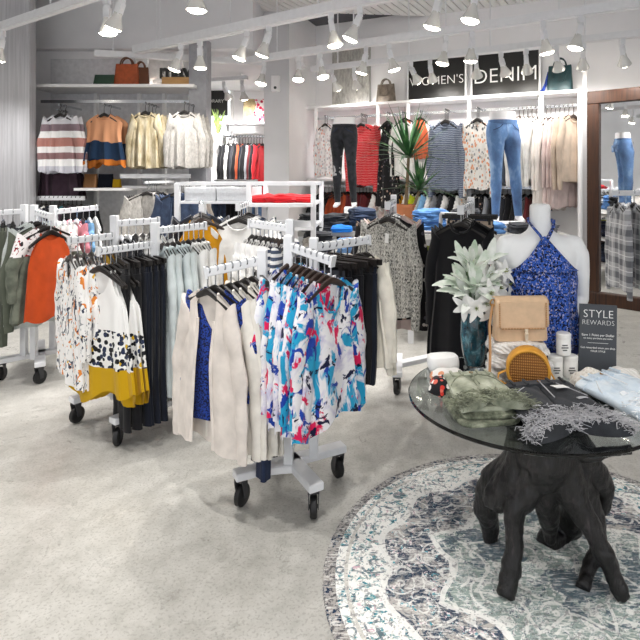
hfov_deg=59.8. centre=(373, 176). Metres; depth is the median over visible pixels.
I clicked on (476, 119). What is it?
clothes hanger
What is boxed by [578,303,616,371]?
table sign
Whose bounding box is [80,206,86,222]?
clothes hanger
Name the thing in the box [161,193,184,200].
clothes hanger
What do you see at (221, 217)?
blouse
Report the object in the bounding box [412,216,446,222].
jeans
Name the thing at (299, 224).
shelf
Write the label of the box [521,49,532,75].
track spotlight
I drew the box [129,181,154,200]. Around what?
clothes hanger
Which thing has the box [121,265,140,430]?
trousers
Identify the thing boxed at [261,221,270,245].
clothes hanger
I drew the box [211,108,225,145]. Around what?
potted plant
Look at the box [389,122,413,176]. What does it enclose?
blouse
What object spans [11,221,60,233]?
shirt
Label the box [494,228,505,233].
jeans
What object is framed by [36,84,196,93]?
shelf
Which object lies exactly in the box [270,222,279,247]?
clothes hanger
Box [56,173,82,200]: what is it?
dress
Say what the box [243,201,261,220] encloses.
clothes hanger
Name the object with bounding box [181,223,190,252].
clothes hanger
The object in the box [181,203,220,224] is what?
clothes hanger
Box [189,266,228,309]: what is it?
clothes hanger
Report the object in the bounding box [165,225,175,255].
clothes hanger
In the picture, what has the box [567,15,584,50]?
track spotlight
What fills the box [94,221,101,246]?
camisole
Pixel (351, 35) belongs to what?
track spotlight
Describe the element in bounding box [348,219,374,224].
jeans
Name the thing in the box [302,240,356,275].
clothes hanger
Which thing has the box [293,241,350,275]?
clothes hanger
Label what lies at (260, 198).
red top
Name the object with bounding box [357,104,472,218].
yucca
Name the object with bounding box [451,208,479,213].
jeans
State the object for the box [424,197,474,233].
rack
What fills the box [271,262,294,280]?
clothes hanger
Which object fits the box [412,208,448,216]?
jeans
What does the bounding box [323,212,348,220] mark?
jeans
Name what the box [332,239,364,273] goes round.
clothes hanger
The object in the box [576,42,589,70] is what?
track spotlight
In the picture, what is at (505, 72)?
track spotlight
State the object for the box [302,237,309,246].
folded knit
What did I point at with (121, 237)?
clothes hanger
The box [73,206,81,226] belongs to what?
clothes hanger
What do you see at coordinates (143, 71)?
handbag
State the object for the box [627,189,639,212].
clothes hanger
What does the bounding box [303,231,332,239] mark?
jeans
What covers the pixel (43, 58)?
wall
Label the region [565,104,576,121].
clothes hanger
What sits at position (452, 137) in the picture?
striped shirt
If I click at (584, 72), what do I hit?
trim
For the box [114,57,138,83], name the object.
handbag
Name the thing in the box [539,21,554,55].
track spotlight
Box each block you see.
[344,207,352,213]
[499,221,518,230]
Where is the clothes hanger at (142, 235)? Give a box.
[139,218,146,240]
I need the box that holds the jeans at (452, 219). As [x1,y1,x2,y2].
[452,219,493,226]
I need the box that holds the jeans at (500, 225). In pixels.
[493,221,506,228]
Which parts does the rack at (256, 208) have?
hanging arm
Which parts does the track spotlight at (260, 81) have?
lamp shade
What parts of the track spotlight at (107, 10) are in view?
lamp shade, bulb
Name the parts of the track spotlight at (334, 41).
lamp shade, bulb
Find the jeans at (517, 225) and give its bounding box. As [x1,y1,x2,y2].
[507,222,528,228]
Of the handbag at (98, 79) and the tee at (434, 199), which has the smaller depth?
the handbag at (98, 79)
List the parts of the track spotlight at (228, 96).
lamp shade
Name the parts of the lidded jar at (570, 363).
lid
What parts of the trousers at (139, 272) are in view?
leg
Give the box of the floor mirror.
[587,87,639,310]
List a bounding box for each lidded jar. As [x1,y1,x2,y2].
[548,353,562,378]
[556,331,570,355]
[563,353,577,378]
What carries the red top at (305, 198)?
on the gondola
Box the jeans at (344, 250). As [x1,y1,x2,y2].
[336,247,351,252]
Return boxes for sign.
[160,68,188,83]
[211,91,227,115]
[407,56,466,99]
[470,48,540,95]
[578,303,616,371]
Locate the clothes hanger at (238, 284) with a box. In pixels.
[233,259,254,298]
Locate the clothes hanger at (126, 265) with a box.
[115,244,129,273]
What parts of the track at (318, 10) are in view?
suspension rod, suspension rod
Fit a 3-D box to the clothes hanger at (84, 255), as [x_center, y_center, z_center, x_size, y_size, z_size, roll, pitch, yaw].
[-1.703,0.452,3.248,0.024,0.223,0.393,0,0,-40]
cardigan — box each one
[119,192,158,235]
[199,289,260,461]
[226,282,277,455]
[239,288,266,460]
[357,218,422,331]
[364,215,426,245]
[367,214,419,223]
[368,217,420,329]
[502,155,505,182]
[504,117,519,186]
[520,117,531,186]
[522,117,537,186]
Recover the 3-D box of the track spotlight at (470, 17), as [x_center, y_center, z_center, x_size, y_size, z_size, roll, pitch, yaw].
[0.720,-1.301,4.140,0.142,0.318,0.144,0,0,0]
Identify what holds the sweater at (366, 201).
hanging from the clothes hanger
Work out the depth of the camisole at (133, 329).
2.99 m
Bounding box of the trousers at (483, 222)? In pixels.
[446,220,492,227]
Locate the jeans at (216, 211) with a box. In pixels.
[214,204,218,217]
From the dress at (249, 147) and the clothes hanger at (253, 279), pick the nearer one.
the clothes hanger at (253, 279)
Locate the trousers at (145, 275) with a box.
[141,263,151,426]
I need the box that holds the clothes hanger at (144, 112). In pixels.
[134,102,154,118]
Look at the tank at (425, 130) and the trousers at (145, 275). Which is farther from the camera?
the tank at (425, 130)
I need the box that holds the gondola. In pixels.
[174,181,323,236]
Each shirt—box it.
[1,221,59,326]
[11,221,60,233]
[13,222,64,329]
[159,246,177,397]
[168,245,183,314]
[174,245,193,292]
[181,244,198,288]
[182,240,206,288]
[185,243,198,290]
[196,241,210,286]
[201,241,216,285]
[205,240,218,285]
[225,278,272,459]
[229,277,283,455]
[409,121,431,179]
[605,204,633,300]
[624,203,639,289]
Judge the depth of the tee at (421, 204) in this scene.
7.30 m
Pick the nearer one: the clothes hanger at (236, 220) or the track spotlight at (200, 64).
the clothes hanger at (236, 220)
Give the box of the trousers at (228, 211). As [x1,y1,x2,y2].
[226,204,230,218]
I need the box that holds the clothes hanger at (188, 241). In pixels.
[185,223,199,254]
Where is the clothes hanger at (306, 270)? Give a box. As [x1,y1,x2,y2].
[291,246,311,288]
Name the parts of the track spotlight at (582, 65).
lamp shade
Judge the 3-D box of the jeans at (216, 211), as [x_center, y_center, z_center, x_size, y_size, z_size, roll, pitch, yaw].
[-2.368,0.598,8.599,0.062,0.860,0.309,0,0,36]
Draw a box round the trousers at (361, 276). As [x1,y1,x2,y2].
[335,267,363,309]
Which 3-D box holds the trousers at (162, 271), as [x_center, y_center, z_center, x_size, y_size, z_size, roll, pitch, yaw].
[-1.296,0.940,3.243,0.063,0.880,0.373,0,0,-42]
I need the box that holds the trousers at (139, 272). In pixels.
[130,266,142,429]
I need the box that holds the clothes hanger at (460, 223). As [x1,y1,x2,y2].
[436,215,485,237]
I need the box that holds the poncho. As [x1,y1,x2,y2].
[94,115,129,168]
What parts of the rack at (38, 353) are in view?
hanging arm, hanging arm, plate, hanging arm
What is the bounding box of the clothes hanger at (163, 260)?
[153,255,166,267]
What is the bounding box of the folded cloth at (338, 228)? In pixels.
[331,224,352,232]
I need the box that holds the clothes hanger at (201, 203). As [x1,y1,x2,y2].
[186,203,218,224]
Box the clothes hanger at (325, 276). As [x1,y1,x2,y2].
[316,253,329,284]
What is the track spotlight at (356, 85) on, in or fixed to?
hanging from the track at (628, 34)
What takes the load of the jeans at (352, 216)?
on the jeans at (351, 222)
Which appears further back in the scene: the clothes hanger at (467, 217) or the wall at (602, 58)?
the wall at (602, 58)
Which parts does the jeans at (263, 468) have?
leg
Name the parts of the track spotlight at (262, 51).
lamp shade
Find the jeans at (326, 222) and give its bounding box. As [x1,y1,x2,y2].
[323,219,348,225]
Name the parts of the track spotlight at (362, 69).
lamp shade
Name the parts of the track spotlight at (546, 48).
lamp shade, bulb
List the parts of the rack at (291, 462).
plate, hanging arm, plate, hanging arm, hanging arm, plate, hanging arm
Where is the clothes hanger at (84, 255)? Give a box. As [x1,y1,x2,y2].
[80,234,90,266]
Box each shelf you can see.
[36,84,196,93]
[74,188,148,190]
[122,185,194,187]
[220,122,263,125]
[306,89,580,111]
[307,179,530,181]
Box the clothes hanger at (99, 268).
[89,246,124,289]
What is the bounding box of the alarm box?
[271,75,279,91]
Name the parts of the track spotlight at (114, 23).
lamp shade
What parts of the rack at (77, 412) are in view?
plate, hanging arm, plate, hanging arm, hanging arm, hanging arm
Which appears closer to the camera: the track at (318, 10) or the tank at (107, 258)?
the tank at (107, 258)
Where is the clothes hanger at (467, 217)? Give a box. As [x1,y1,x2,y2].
[458,202,496,234]
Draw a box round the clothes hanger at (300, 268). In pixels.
[286,245,305,285]
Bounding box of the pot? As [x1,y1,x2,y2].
[397,204,415,218]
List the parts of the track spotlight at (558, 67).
lamp shade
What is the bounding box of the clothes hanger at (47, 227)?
[26,212,70,238]
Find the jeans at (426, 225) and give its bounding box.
[416,221,446,227]
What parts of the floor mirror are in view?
frame rail, frame rail, glass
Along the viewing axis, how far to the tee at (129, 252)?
3.23 m
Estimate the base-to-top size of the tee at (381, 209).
0.527 m
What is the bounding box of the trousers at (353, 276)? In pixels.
[319,266,358,281]
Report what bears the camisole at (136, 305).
hanging from the clothes hanger at (116, 264)
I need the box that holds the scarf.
[538,72,547,91]
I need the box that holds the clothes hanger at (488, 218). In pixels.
[442,201,496,224]
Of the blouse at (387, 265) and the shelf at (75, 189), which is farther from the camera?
the shelf at (75, 189)
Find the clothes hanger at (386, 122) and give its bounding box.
[378,112,395,129]
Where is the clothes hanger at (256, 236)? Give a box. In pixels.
[250,219,258,244]
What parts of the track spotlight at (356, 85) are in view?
lamp shade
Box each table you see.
[298,230,354,244]
[408,231,568,343]
[408,354,639,602]
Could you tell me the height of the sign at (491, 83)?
0.584 m
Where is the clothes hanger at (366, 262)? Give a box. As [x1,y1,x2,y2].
[337,238,367,273]
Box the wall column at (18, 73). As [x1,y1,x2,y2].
[0,0,35,227]
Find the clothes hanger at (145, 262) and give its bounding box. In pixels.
[134,242,150,270]
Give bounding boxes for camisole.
[69,271,134,407]
[91,270,135,407]
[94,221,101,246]
[95,287,144,404]
[102,287,149,402]
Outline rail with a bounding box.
[220,122,263,143]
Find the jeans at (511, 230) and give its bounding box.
[507,228,526,233]
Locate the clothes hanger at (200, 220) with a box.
[174,212,224,233]
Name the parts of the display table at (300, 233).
leg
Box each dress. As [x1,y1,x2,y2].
[38,172,78,200]
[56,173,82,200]
[80,173,86,198]
[216,144,225,178]
[220,144,228,178]
[223,144,231,178]
[227,144,234,178]
[229,144,236,178]
[231,144,239,178]
[234,144,242,178]
[237,144,245,178]
[239,144,247,178]
[244,144,251,178]
[246,144,254,178]
[248,144,256,178]
[251,144,263,193]
[375,124,398,207]
[397,176,400,199]
[424,223,492,356]
[541,118,551,203]
[546,119,553,208]
[549,119,576,209]
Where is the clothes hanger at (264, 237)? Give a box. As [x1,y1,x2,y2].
[256,220,266,245]
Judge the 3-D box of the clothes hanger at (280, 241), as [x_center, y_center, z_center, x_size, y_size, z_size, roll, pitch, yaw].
[-0.482,0.328,2.877,0.019,0.177,0.313,0,0,15]
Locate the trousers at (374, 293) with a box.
[366,267,376,385]
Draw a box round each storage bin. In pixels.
[185,186,230,200]
[217,186,261,200]
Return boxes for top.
[0,225,7,347]
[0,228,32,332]
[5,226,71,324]
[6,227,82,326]
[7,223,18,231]
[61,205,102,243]
[252,193,275,202]
[265,193,299,202]
[293,194,310,202]
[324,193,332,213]
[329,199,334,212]
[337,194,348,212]
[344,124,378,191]
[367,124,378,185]
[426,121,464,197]
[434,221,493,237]
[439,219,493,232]
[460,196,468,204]
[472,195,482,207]
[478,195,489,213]
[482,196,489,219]
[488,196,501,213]
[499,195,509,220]
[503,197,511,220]
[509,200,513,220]
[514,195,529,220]
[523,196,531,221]
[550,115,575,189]
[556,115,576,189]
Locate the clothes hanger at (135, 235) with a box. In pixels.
[132,218,140,241]
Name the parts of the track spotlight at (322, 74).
lamp shade, bulb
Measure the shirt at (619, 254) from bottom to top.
0.677 m
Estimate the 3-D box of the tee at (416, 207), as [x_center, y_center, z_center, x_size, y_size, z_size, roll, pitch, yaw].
[0.735,0.496,7.480,0.574,0.527,0.085,0,0,-38]
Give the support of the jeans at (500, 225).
on the jeans at (499, 231)
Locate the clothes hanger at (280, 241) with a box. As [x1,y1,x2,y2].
[274,222,282,247]
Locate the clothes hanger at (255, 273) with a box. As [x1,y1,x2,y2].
[254,269,268,286]
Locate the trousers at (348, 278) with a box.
[319,265,351,283]
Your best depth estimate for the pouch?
6.60 m
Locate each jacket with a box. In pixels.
[151,193,199,236]
[207,204,213,215]
[306,194,340,238]
[316,193,329,211]
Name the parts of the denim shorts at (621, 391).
leg, leg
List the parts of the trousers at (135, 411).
leg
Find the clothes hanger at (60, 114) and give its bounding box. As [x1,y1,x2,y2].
[47,104,70,121]
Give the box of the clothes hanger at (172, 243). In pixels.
[170,224,183,257]
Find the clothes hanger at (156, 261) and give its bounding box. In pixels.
[145,240,159,268]
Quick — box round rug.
[323,454,639,639]
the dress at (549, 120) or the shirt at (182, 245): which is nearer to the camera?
the shirt at (182, 245)
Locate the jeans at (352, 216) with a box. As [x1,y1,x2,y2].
[348,213,376,220]
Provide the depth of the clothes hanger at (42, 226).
4.00 m
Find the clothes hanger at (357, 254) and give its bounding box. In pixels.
[355,236,378,268]
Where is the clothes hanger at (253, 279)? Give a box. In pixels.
[248,256,258,284]
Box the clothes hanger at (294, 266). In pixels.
[280,243,299,283]
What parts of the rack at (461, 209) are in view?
frame, plate, hanging arm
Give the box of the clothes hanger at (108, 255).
[105,232,114,263]
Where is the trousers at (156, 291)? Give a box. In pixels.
[152,265,160,423]
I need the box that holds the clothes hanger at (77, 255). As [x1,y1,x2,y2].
[74,235,83,266]
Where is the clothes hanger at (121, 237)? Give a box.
[119,219,125,243]
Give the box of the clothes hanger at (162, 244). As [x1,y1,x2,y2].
[160,225,169,258]
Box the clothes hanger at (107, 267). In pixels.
[102,246,127,288]
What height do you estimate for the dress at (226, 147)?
1.037 m
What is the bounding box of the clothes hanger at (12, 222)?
[10,208,15,228]
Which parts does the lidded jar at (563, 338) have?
lid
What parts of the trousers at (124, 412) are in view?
leg, leg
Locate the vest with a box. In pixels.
[172,289,247,466]
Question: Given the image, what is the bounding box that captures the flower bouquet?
[432,237,513,325]
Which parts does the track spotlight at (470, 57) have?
lamp shade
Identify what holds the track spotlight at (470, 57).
hanging from the track at (618, 5)
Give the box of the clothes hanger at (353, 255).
[328,237,381,271]
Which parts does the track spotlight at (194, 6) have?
bulb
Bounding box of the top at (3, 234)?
[0,225,7,347]
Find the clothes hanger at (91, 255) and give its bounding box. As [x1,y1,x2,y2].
[88,234,98,265]
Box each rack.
[0,204,98,383]
[67,215,206,445]
[203,218,371,518]
[214,179,257,214]
[385,195,427,394]
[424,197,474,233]
[609,190,639,196]
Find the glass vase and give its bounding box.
[460,312,487,366]
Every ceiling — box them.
[36,0,263,57]
[308,3,481,25]
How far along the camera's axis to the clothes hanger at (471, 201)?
3.71 m
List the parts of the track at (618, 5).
suspension rod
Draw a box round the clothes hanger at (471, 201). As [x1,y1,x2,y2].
[445,201,497,220]
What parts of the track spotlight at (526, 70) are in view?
lamp shade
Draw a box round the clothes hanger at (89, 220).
[87,205,94,231]
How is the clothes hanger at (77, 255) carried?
hanging from the rack at (77, 412)
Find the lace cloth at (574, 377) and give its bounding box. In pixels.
[569,367,600,390]
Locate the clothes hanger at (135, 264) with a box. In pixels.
[117,243,139,272]
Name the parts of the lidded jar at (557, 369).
lid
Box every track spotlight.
[0,30,5,62]
[98,0,117,36]
[104,0,125,31]
[143,59,148,67]
[168,44,183,72]
[180,61,185,76]
[186,0,206,13]
[193,40,206,69]
[222,81,232,100]
[232,30,249,61]
[240,80,248,100]
[254,25,271,57]
[255,61,265,85]
[292,56,303,81]
[317,53,328,79]
[327,12,342,48]
[330,69,342,91]
[342,6,362,42]
[352,67,361,89]
[356,46,368,74]
[387,43,399,72]
[409,61,422,84]
[423,0,442,30]
[427,59,437,83]
[436,35,448,65]
[461,0,478,24]
[464,31,477,63]
[471,54,482,79]
[498,51,511,77]
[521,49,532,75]
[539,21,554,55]
[552,45,564,72]
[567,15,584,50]
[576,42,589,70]
[617,38,631,67]
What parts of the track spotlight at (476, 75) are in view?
lamp shade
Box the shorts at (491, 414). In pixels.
[446,389,516,419]
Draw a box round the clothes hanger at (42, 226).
[24,211,46,236]
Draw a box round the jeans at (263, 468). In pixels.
[251,285,270,482]
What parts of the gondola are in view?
plate, plate, gallery rail, gallery rail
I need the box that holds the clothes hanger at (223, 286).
[219,263,238,301]
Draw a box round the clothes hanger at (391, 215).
[381,200,411,224]
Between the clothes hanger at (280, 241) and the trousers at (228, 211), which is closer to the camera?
the clothes hanger at (280, 241)
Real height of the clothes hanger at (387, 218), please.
0.202 m
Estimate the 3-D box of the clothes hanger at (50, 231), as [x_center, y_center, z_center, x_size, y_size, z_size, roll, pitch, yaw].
[-2.326,0.384,3.974,0.022,0.247,0.309,0,0,28]
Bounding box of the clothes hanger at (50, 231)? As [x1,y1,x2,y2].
[28,221,71,248]
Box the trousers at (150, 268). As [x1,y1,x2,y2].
[141,265,154,425]
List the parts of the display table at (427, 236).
leg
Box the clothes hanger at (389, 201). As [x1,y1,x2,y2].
[389,201,409,227]
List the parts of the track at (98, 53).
suspension rod, suspension rod, rail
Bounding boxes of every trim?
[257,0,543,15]
[583,70,586,247]
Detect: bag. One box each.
[488,295,548,371]
[497,345,554,383]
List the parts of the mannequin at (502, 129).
jean leg, jean leg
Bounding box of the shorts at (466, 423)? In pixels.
[442,395,519,427]
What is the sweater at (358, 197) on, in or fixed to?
hanging from the clothes hanger
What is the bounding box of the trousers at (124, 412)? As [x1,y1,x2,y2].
[113,265,131,433]
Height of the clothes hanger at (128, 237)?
0.206 m
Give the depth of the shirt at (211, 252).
3.28 m
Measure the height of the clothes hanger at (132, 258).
0.150 m
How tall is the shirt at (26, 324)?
0.752 m
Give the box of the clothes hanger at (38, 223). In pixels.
[19,210,47,233]
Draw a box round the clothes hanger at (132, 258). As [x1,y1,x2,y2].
[130,242,140,271]
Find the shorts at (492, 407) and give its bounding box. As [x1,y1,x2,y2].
[449,388,511,411]
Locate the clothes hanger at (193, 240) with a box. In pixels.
[191,223,201,250]
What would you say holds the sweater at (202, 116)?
hanging from the clothes hanger
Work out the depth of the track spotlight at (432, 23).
4.30 m
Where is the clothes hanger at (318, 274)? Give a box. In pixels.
[301,250,323,292]
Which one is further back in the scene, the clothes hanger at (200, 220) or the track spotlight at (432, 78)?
the track spotlight at (432, 78)
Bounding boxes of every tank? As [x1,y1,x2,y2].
[23,232,69,323]
[102,254,109,263]
[180,221,227,283]
[412,119,427,158]
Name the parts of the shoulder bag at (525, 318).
tassel pull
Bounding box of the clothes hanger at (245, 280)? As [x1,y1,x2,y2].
[240,258,258,295]
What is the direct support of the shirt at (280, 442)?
hanging from the clothes hanger at (253, 279)
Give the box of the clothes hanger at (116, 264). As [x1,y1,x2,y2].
[113,244,140,286]
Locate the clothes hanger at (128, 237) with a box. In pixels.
[124,218,134,242]
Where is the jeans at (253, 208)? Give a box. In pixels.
[252,207,261,215]
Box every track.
[0,0,100,30]
[94,0,261,65]
[132,0,400,54]
[211,73,247,81]
[248,0,639,63]
[310,0,639,71]
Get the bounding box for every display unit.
[36,59,196,246]
[306,89,582,245]
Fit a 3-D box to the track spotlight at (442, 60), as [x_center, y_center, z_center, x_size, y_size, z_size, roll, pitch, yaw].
[0.707,-1.301,5.711,0.141,0.318,0.142,0,0,0]
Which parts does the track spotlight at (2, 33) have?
lamp shade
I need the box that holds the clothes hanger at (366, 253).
[363,235,374,257]
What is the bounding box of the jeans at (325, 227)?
[322,225,331,230]
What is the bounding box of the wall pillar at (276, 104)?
[264,11,288,235]
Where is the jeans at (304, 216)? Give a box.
[299,212,324,219]
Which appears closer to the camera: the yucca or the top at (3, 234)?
the top at (3, 234)
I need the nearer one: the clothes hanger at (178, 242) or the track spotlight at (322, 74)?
the clothes hanger at (178, 242)
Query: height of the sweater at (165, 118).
0.658 m
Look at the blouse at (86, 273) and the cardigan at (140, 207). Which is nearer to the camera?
the blouse at (86, 273)
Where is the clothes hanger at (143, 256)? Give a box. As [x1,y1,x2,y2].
[140,241,152,266]
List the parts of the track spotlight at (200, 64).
lamp shade, bulb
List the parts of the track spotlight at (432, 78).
lamp shade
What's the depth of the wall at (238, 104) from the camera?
10.39 m
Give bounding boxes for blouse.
[54,256,86,392]
[74,255,92,390]
[80,254,99,341]
[87,253,102,293]
[180,287,256,420]
[207,220,274,284]
[218,215,279,232]
[220,214,282,236]
[249,263,302,408]
[260,265,305,424]
[266,267,313,430]
[272,269,319,431]
[278,271,325,437]
[280,273,329,439]
[289,275,339,444]
[290,277,365,444]
[313,125,332,177]
[349,254,393,375]
[350,218,427,330]
[374,256,396,375]
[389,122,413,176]
[462,120,490,196]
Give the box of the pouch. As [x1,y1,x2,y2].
[112,179,121,187]
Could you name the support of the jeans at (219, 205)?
hanging from the clothes hanger
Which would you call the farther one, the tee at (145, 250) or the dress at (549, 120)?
the dress at (549, 120)
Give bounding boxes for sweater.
[36,114,83,173]
[51,115,87,173]
[83,114,125,168]
[125,112,163,168]
[135,113,165,168]
[141,115,166,168]
[163,112,205,168]
[174,113,209,168]
[180,115,213,168]
[340,194,349,237]
[343,194,348,236]
[348,193,358,236]
[356,193,365,206]
[360,193,369,206]
[362,193,375,206]
[485,334,549,356]
[485,360,552,382]
[487,352,553,369]
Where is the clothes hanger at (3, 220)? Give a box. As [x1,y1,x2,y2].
[1,209,4,230]
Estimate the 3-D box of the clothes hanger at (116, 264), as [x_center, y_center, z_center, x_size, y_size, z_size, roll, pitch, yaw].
[-1.451,0.493,3.112,0.393,0.223,0.024,0,0,30]
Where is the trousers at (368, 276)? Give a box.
[363,267,372,383]
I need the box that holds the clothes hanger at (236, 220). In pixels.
[216,211,259,229]
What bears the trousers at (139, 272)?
hanging from the clothes hanger at (132, 258)
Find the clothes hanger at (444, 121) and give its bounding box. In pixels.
[433,108,456,129]
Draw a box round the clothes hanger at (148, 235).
[146,217,150,238]
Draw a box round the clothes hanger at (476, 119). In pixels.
[466,110,486,128]
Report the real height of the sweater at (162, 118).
0.658 m
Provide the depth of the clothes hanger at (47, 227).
3.98 m
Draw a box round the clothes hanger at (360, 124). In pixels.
[357,113,370,130]
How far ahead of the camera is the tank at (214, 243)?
3.97 m
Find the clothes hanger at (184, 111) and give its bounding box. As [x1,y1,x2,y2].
[172,102,194,117]
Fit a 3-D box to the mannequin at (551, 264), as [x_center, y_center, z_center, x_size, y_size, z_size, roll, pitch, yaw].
[0.747,0.472,2.484,0.370,0.702,0.351,0,0,-39]
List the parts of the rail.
hang rail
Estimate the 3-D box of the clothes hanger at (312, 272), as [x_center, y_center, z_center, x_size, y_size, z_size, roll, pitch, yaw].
[-0.279,0.430,2.510,0.022,0.206,0.364,0,0,26]
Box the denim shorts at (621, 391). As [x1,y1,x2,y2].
[575,367,639,420]
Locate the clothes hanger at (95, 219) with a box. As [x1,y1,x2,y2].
[92,204,101,230]
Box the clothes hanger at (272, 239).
[266,221,274,247]
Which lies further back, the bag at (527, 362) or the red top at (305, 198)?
the red top at (305, 198)
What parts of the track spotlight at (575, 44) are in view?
lamp shade, bulb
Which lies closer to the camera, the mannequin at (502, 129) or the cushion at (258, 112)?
the mannequin at (502, 129)
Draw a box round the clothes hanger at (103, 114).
[91,103,116,121]
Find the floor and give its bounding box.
[0,308,639,639]
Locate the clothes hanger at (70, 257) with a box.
[61,236,77,269]
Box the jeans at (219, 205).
[218,204,221,216]
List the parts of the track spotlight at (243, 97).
lamp shade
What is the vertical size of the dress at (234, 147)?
1.037 m
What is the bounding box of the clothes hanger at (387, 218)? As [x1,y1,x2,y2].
[367,201,406,231]
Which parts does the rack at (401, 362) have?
plate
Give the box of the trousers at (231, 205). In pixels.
[230,204,233,217]
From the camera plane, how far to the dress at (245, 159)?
9.32 m
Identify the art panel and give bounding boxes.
[332,47,370,104]
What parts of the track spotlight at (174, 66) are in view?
lamp shade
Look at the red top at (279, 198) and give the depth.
4.58 m
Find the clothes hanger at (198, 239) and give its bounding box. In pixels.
[196,222,208,249]
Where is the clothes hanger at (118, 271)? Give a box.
[108,245,135,287]
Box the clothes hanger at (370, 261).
[328,237,377,271]
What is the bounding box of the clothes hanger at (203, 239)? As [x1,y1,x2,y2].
[201,222,210,249]
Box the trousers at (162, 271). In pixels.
[158,264,167,420]
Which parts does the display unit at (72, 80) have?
hang rail, out arm, out arm, hang rail, hang rail, out arm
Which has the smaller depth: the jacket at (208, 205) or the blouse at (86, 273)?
the blouse at (86, 273)
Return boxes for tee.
[59,221,70,230]
[66,220,90,252]
[68,222,77,235]
[79,219,95,252]
[108,239,134,258]
[123,234,149,255]
[124,236,144,256]
[140,234,174,242]
[165,217,228,241]
[229,234,265,280]
[237,235,267,278]
[240,236,279,278]
[248,237,282,276]
[254,238,282,277]
[263,238,295,276]
[269,239,299,275]
[368,194,378,218]
[373,203,383,216]
[378,207,388,215]
[408,195,420,216]
[414,194,425,209]
[417,195,426,209]
[424,194,437,207]
[427,352,458,370]
[429,194,442,207]
[436,194,448,207]
[440,194,454,222]
[447,194,458,211]
[453,195,460,208]
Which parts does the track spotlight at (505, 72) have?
lamp shade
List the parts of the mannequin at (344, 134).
jean leg, jean leg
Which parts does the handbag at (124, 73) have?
handle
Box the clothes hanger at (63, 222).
[61,208,66,225]
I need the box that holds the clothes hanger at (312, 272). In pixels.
[304,248,317,280]
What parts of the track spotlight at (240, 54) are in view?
lamp shade, bulb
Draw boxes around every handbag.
[83,174,97,187]
[93,75,114,83]
[97,174,113,187]
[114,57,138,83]
[137,61,149,83]
[376,78,395,101]
[547,57,572,90]
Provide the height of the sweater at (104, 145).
0.629 m
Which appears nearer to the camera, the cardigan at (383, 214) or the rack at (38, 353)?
the cardigan at (383, 214)
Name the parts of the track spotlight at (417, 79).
lamp shade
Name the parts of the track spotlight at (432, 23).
bulb, lamp shade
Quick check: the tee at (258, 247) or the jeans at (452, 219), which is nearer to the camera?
the tee at (258, 247)
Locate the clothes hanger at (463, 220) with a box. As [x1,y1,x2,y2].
[455,204,486,233]
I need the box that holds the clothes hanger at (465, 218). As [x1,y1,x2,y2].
[459,203,472,222]
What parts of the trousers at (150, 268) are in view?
leg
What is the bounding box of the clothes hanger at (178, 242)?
[175,224,187,253]
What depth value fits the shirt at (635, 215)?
4.05 m
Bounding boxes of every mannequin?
[330,117,357,207]
[486,111,525,221]
[490,203,589,357]
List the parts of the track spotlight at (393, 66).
lamp shade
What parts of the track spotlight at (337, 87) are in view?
lamp shade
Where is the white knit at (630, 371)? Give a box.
[607,366,639,378]
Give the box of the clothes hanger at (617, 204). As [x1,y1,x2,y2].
[610,189,624,212]
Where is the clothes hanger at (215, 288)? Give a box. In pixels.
[208,264,236,305]
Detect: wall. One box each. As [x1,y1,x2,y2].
[36,51,188,204]
[189,41,210,204]
[211,57,306,90]
[211,91,263,216]
[289,20,315,238]
[316,0,639,105]
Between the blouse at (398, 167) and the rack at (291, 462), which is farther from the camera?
the blouse at (398, 167)
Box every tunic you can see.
[531,118,558,210]
[534,118,565,210]
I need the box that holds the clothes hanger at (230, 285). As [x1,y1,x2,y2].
[225,261,246,298]
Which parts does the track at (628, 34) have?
suspension rod, suspension rod, rail, suspension rod, suspension rod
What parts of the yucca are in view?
stem, stem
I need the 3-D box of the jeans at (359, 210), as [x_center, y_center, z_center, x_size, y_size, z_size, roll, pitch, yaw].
[-0.120,0.329,5.354,0.230,0.070,0.320,0,0,-21]
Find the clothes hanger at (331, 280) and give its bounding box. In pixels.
[309,255,353,300]
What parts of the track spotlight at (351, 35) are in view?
bulb, lamp shade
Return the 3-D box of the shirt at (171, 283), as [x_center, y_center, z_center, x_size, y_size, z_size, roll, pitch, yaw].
[-1.258,0.842,3.296,0.093,0.877,0.531,0,0,-39]
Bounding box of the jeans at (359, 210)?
[348,206,375,214]
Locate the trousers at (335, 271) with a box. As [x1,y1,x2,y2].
[308,265,345,279]
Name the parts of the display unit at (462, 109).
hang rail, hang rail, panel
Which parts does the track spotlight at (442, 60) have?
bulb, lamp shade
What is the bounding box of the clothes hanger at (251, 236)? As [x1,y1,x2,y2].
[245,219,253,243]
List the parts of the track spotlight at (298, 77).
lamp shade, bulb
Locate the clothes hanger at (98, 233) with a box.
[95,233,102,263]
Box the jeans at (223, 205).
[222,204,225,217]
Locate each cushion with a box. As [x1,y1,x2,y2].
[243,99,255,121]
[253,99,263,121]
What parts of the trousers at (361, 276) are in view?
leg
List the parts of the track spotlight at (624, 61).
lamp shade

